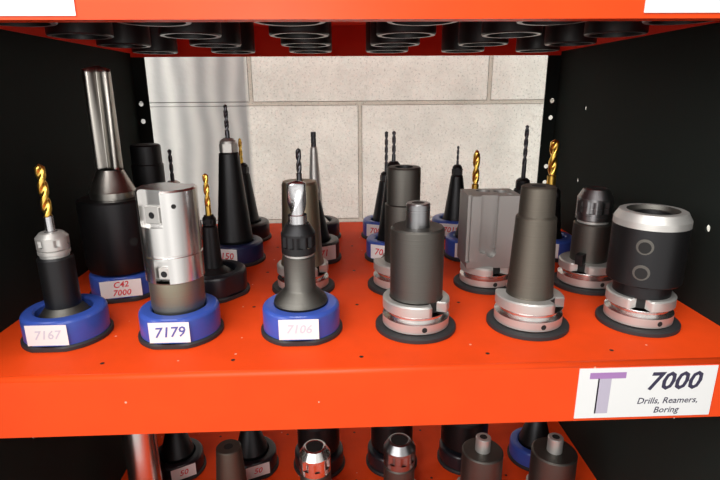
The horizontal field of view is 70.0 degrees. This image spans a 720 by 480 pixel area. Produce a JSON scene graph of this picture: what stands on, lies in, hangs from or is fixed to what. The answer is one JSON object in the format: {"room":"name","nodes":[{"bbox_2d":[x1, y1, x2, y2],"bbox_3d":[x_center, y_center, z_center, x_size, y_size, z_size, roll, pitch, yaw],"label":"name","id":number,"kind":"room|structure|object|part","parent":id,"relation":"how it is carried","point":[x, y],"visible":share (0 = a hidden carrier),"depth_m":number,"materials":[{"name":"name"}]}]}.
{"room":"machine shop","nodes":[
{"label":"machine shop","id":0,"kind":"room"},
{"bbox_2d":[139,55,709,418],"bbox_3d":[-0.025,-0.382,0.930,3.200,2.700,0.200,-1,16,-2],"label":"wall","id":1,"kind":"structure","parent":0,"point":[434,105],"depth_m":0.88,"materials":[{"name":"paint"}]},
{"bbox_3d":[0.020,1.208,0.465,3.200,0.100,1.973,-1,16,-2],"label":"floor","id":2,"kind":"structure","parent":0,"visible":0},
{"bbox_2d":[0,0,719,479],"bbox_3d":[-0.004,0.046,0.563,0.660,1.920,0.465,-1,16,-2],"label":"shelving unit","id":3,"kind":"object","parent":2,"relation":"on","point":[647,84],"visible":0.64,"depth_m":0.45,"materials":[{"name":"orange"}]},
{"bbox_2d":[0,0,75,15],"bbox_3d":[-0.217,-0.148,0.288,0.108,0.043,0.001,-1,16,-2],"label":"label card","id":4,"kind":"object","parent":3,"relation":"attached to","point":[7,7],"visible":1,"depth_m":0.29,"materials":[{"name":"white paper"}]},
{"bbox_2d":[19,164,113,352],"bbox_3d":[-0.240,0.010,0.405,0.067,0.140,0.065,-1,16,-2],"label":"holder","id":5,"kind":"object","parent":3,"relation":"on","point":[67,319],"visible":1,"depth_m":0.40,"materials":[{"name":"black"}]},
{"bbox_3d":[-0.310,0.051,0.552,0.048,1.920,0.465,-1,16,-2],"label":"panel","id":6,"kind":"part","parent":3,"relation":"part of","materials":[{"name":"black metal"}]},
{"bbox_2d":[76,66,149,303],"bbox_3d":[-0.234,-0.052,0.485,0.067,0.214,0.066,-5,17,-16],"label":"holder","id":7,"kind":"object","parent":3,"relation":"on","point":[107,216],"visible":0.84,"depth_m":0.47,"materials":[{"name":"black metal"}]},
{"bbox_2d":[122,434,161,479],"bbox_3d":[-0.240,0.254,0.573,0.067,0.135,0.067,-1,16,-2],"label":"holder","id":8,"kind":"object","parent":3,"relation":"on","point":[141,451],"visible":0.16,"depth_m":0.55,"materials":[{"name":"silver metal"}]},
{"bbox_2d":[129,143,165,187],"bbox_3d":[-0.237,-0.041,0.588,0.067,0.136,0.065,-1,16,-2],"label":"holder","id":9,"kind":"object","parent":3,"relation":"on","point":[147,166],"visible":0.2,"depth_m":0.56,"materials":[{"name":"black metal"}]},
{"bbox_2d":[134,182,223,349],"bbox_3d":[-0.148,0.017,0.410,0.067,0.121,0.065,-1,16,-2],"label":"holder","id":10,"kind":"object","parent":3,"relation":"on","point":[179,313],"visible":1,"depth_m":0.39,"materials":[{"name":"silver metal"}]},
{"bbox_2d":[158,433,205,479],"bbox_3d":[-0.236,0.253,0.659,0.067,0.090,0.065,-10,18,-29],"label":"holder","id":11,"kind":"object","parent":3,"relation":"on","point":[182,457],"visible":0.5,"depth_m":0.65,"materials":[{"name":"black"}]},
{"bbox_2d":[167,149,202,239],"bbox_3d":[-0.246,-0.060,0.681,0.067,0.121,0.065,-1,16,-2],"label":"holder","id":12,"kind":"object","parent":3,"relation":"on","point":[172,179],"visible":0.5,"depth_m":0.67,"materials":[{"name":"black metal"}]},
{"bbox_2d":[202,174,249,302],"bbox_3d":[-0.145,-0.006,0.496,0.065,0.118,0.067,11,20,35],"label":"holder","id":13,"kind":"object","parent":3,"relation":"on","point":[224,279],"visible":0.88,"depth_m":0.49,"materials":[{"name":"black metal"}]},
{"bbox_2d":[216,439,246,479],"bbox_3d":[-0.145,0.273,0.582,0.067,0.093,0.067,-1,16,-2],"label":"holder","id":14,"kind":"object","parent":3,"relation":"on","point":[230,465],"visible":1,"depth_m":0.56,"materials":[{"name":"black metal"}]},
{"bbox_2d":[218,105,265,266],"bbox_3d":[-0.146,-0.063,0.585,0.067,0.178,0.065,3,16,12],"label":"holder","id":15,"kind":"object","parent":3,"relation":"on","point":[237,241],"visible":0.8,"depth_m":0.58,"materials":[{"name":"black metal"}]},
{"bbox_2d":[238,138,271,241],"bbox_3d":[-0.155,-0.068,0.683,0.067,0.134,0.065,-1,16,-2],"label":"holder","id":16,"kind":"object","parent":3,"relation":"on","point":[260,227],"visible":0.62,"depth_m":0.68,"materials":[{"name":"black metal"}]},
{"bbox_2d":[238,430,278,479],"bbox_3d":[-0.141,0.251,0.662,0.067,0.090,0.065,-8,18,-24],"label":"holder","id":17,"kind":"object","parent":3,"relation":"on","point":[260,457],"visible":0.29,"depth_m":0.65,"materials":[{"name":"black"}]},
{"bbox_2d":[261,180,341,345],"bbox_3d":[-0.049,0.014,0.413,0.067,0.125,0.065,-1,16,-2],"label":"holder","id":18,"kind":"object","parent":3,"relation":"on","point":[301,313],"visible":1,"depth_m":0.40,"materials":[{"name":"black"}]},
{"bbox_2d":[272,148,334,293],"bbox_3d":[-0.058,-0.019,0.501,0.063,0.140,0.063,-1,16,-2],"label":"holder","id":19,"kind":"object","parent":3,"relation":"on","point":[323,281],"visible":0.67,"depth_m":0.49,"materials":[{"name":"black metal"}]},
{"bbox_2d":[299,439,331,479],"bbox_3d":[-0.050,0.273,0.586,0.067,0.090,0.067,-1,16,-2],"label":"holder","id":20,"kind":"object","parent":3,"relation":"on","point":[314,456],"visible":1,"depth_m":0.57,"materials":[{"name":"silver metal"}]},
{"bbox_2d":[294,428,344,477],"bbox_3d":[-0.054,0.259,0.668,0.067,0.070,0.065,-1,16,-2],"label":"holder","id":21,"kind":"object","parent":3,"relation":"on","point":[330,437],"visible":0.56,"depth_m":0.65,"materials":[{"name":"black"}]},
{"bbox_2d":[309,132,340,238],"bbox_3d":[-0.060,-0.073,0.685,0.067,0.141,0.065,-1,16,-2],"label":"holder","id":22,"kind":"object","parent":3,"relation":"on","point":[332,222],"visible":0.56,"depth_m":0.68,"materials":[{"name":"black"}]},
{"bbox_2d":[318,189,340,264],"bbox_3d":[-0.057,-0.024,0.600,0.067,0.095,0.065,-10,18,-29],"label":"holder","id":23,"kind":"object","parent":3,"relation":"on","point":[330,252],"visible":0.19,"depth_m":0.59,"materials":[{"name":"black"}]},
{"bbox_2d":[121,421,596,479],"bbox_3d":[-0.003,0.324,0.658,0.598,0.048,0.433,-1,16,-2],"label":"tray","id":24,"kind":"object","parent":3,"relation":"on","point":[426,438],"depth_m":0.70,"materials":[{"name":"red paint"}]},
{"bbox_2d":[0,0,719,56],"bbox_3d":[-0.007,-0.213,0.504,0.598,0.048,0.433,-1,16,-2],"label":"tray","id":25,"kind":"object","parent":3,"relation":"on","point":[99,28],"depth_m":0.45,"materials":[{"name":"red paint"}]},
{"bbox_2d":[0,222,719,437],"bbox_3d":[-0.005,0.055,0.581,0.598,0.048,0.433,-1,16,-2],"label":"tray","id":26,"kind":"object","parent":3,"relation":"on","point":[237,380],"depth_m":0.38,"materials":[{"name":"red paint"}]},
{"bbox_2d":[361,131,387,238],"bbox_3d":[0.035,-0.074,0.688,0.067,0.141,0.065,7,18,25],"label":"holder","id":27,"kind":"object","parent":3,"relation":"on","point":[371,223],"visible":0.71,"depth_m":0.68,"materials":[{"name":"black metal"}]},
{"bbox_2d":[365,131,399,262],"bbox_3d":[0.039,-0.051,0.596,0.067,0.148,0.065,7,18,25],"label":"holder","id":28,"kind":"object","parent":3,"relation":"on","point":[375,242],"visible":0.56,"depth_m":0.59,"materials":[{"name":"black"}]},
{"bbox_2d":[366,426,416,477],"bbox_3d":[0.041,0.258,0.671,0.067,0.070,0.065,-1,16,-2],"label":"holder","id":29,"kind":"object","parent":3,"relation":"on","point":[374,457],"visible":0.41,"depth_m":0.65,"materials":[{"name":"black metal"}]},
{"bbox_2d":[368,165,420,295],"bbox_3d":[0.042,-0.012,0.508,0.070,0.121,0.070,-1,16,-2],"label":"holder","id":30,"kind":"object","parent":3,"relation":"on","point":[403,181],"visible":0.44,"depth_m":0.49,"materials":[{"name":"black metal"}]},
{"bbox_2d":[384,433,414,479],"bbox_3d":[0.044,0.269,0.588,0.067,0.095,0.067,-1,16,-2],"label":"holder","id":31,"kind":"object","parent":3,"relation":"on","point":[399,449],"visible":1,"depth_m":0.57,"materials":[{"name":"silver metal"}]},
{"bbox_2d":[376,200,455,343],"bbox_3d":[0.046,0.021,0.418,0.067,0.106,0.067,-1,16,-2],"label":"holder","id":32,"kind":"object","parent":3,"relation":"on","point":[416,302],"visible":1,"depth_m":0.40,"materials":[{"name":"black metal"}]},
{"bbox_2d":[432,146,463,238],"bbox_3d":[0.130,-0.066,0.695,0.067,0.121,0.065,6,17,20],"label":"holder","id":33,"kind":"object","parent":3,"relation":"on","point":[449,219],"visible":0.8,"depth_m":0.69,"materials":[{"name":"black metal"}]},
{"bbox_2d":[444,150,479,261],"bbox_3d":[0.134,-0.043,0.603,0.067,0.126,0.065,6,17,20],"label":"holder","id":34,"kind":"object","parent":3,"relation":"on","point":[451,241],"visible":0.34,"depth_m":0.60,"materials":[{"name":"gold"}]},
{"bbox_2d":[437,423,488,474],"bbox_3d":[0.136,0.256,0.675,0.067,0.070,0.065,-1,16,-2],"label":"holder","id":35,"kind":"object","parent":3,"relation":"on","point":[449,453],"visible":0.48,"depth_m":0.65,"materials":[{"name":"black metal"}]},
{"bbox_2d":[457,433,503,479],"bbox_3d":[0.139,0.267,0.592,0.067,0.095,0.067,-1,16,-2],"label":"holder","id":36,"kind":"object","parent":3,"relation":"on","point":[482,457],"visible":1,"depth_m":0.57,"materials":[{"name":"black metal"}]},
{"bbox_2d":[453,188,519,294],"bbox_3d":[0.127,-0.001,0.514,0.063,0.095,0.063,-1,16,-2],"label":"holder","id":37,"kind":"object","parent":3,"relation":"on","point":[486,216],"visible":0.91,"depth_m":0.50,"materials":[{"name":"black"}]},
{"bbox_2d":[513,125,529,193],"bbox_3d":[0.220,-0.081,0.694,0.067,0.147,0.065,-1,16,-2],"label":"holder","id":38,"kind":"object","parent":3,"relation":"on","point":[520,181],"visible":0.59,"depth_m":0.69,"materials":[{"name":"black metal"}]},
{"bbox_2d":[486,183,568,340],"bbox_3d":[0.141,0.014,0.420,0.067,0.118,0.067,-1,16,-2],"label":"holder","id":39,"kind":"object","parent":3,"relation":"on","point":[529,302],"visible":1,"depth_m":0.41,"materials":[{"name":"black metal"}]},
{"bbox_2d":[507,422,549,471],"bbox_3d":[0.231,0.245,0.675,0.067,0.090,0.065,-1,16,-2],"label":"holder","id":40,"kind":"object","parent":3,"relation":"on","point":[521,439],"visible":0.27,"depth_m":0.67,"materials":[{"name":"black"}]},
{"bbox_2d":[526,433,577,479],"bbox_3d":[0.222,0.267,0.595,0.067,0.092,0.067,-1,16,-2],"label":"holder","id":41,"kind":"object","parent":3,"relation":"on","point":[551,457],"visible":1,"depth_m":0.58,"materials":[{"name":"black metal"}]},
{"bbox_2d":[546,139,571,261],"bbox_3d":[0.223,-0.050,0.604,0.067,0.137,0.065,6,17,20],"label":"holder","id":42,"kind":"object","parent":3,"relation":"on","point":[563,239],"visible":0.34,"depth_m":0.59,"materials":[{"name":"gold metal"}]},
{"bbox_2d":[554,186,613,295],"bbox_3d":[0.230,-0.003,0.511,0.067,0.099,0.067,-1,16,-2],"label":"holder","id":43,"kind":"object","parent":3,"relation":"on","point":[583,266],"visible":0.94,"depth_m":0.50,"materials":[{"name":"black metal"}]},
{"bbox_3d":[0.301,0.040,0.574,0.048,1.920,0.465,-1,16,-2],"label":"panel","id":44,"kind":"part","parent":3,"relation":"part of","materials":[{"name":"black metal"}]},
{"bbox_2d":[595,203,693,337],"bbox_3d":[0.236,0.022,0.426,0.065,0.097,0.065,-1,16,-2],"label":"holder","id":45,"kind":"object","parent":3,"relation":"on","point":[649,244],"visible":1,"depth_m":0.41,"materials":[{"name":"black metal"}]},
{"bbox_2d":[574,365,718,418],"bbox_3d":[0.211,0.112,0.380,0.103,0.042,0.001,-1,16,-2],"label":"label card","id":46,"kind":"object","parent":3,"relation":"attached to","point":[660,390],"visible":1,"depth_m":0.38,"materials":[{"name":"white paper"}]},
{"bbox_2d":[644,0,719,12],"bbox_3d":[0.223,-0.157,0.303,0.108,0.043,0.001,-1,16,-2],"label":"label card","id":47,"kind":"object","parent":3,"relation":"attached to","point":[651,6],"visible":1,"depth_m":0.31,"materials":[{"name":"white paper"}]}
]}

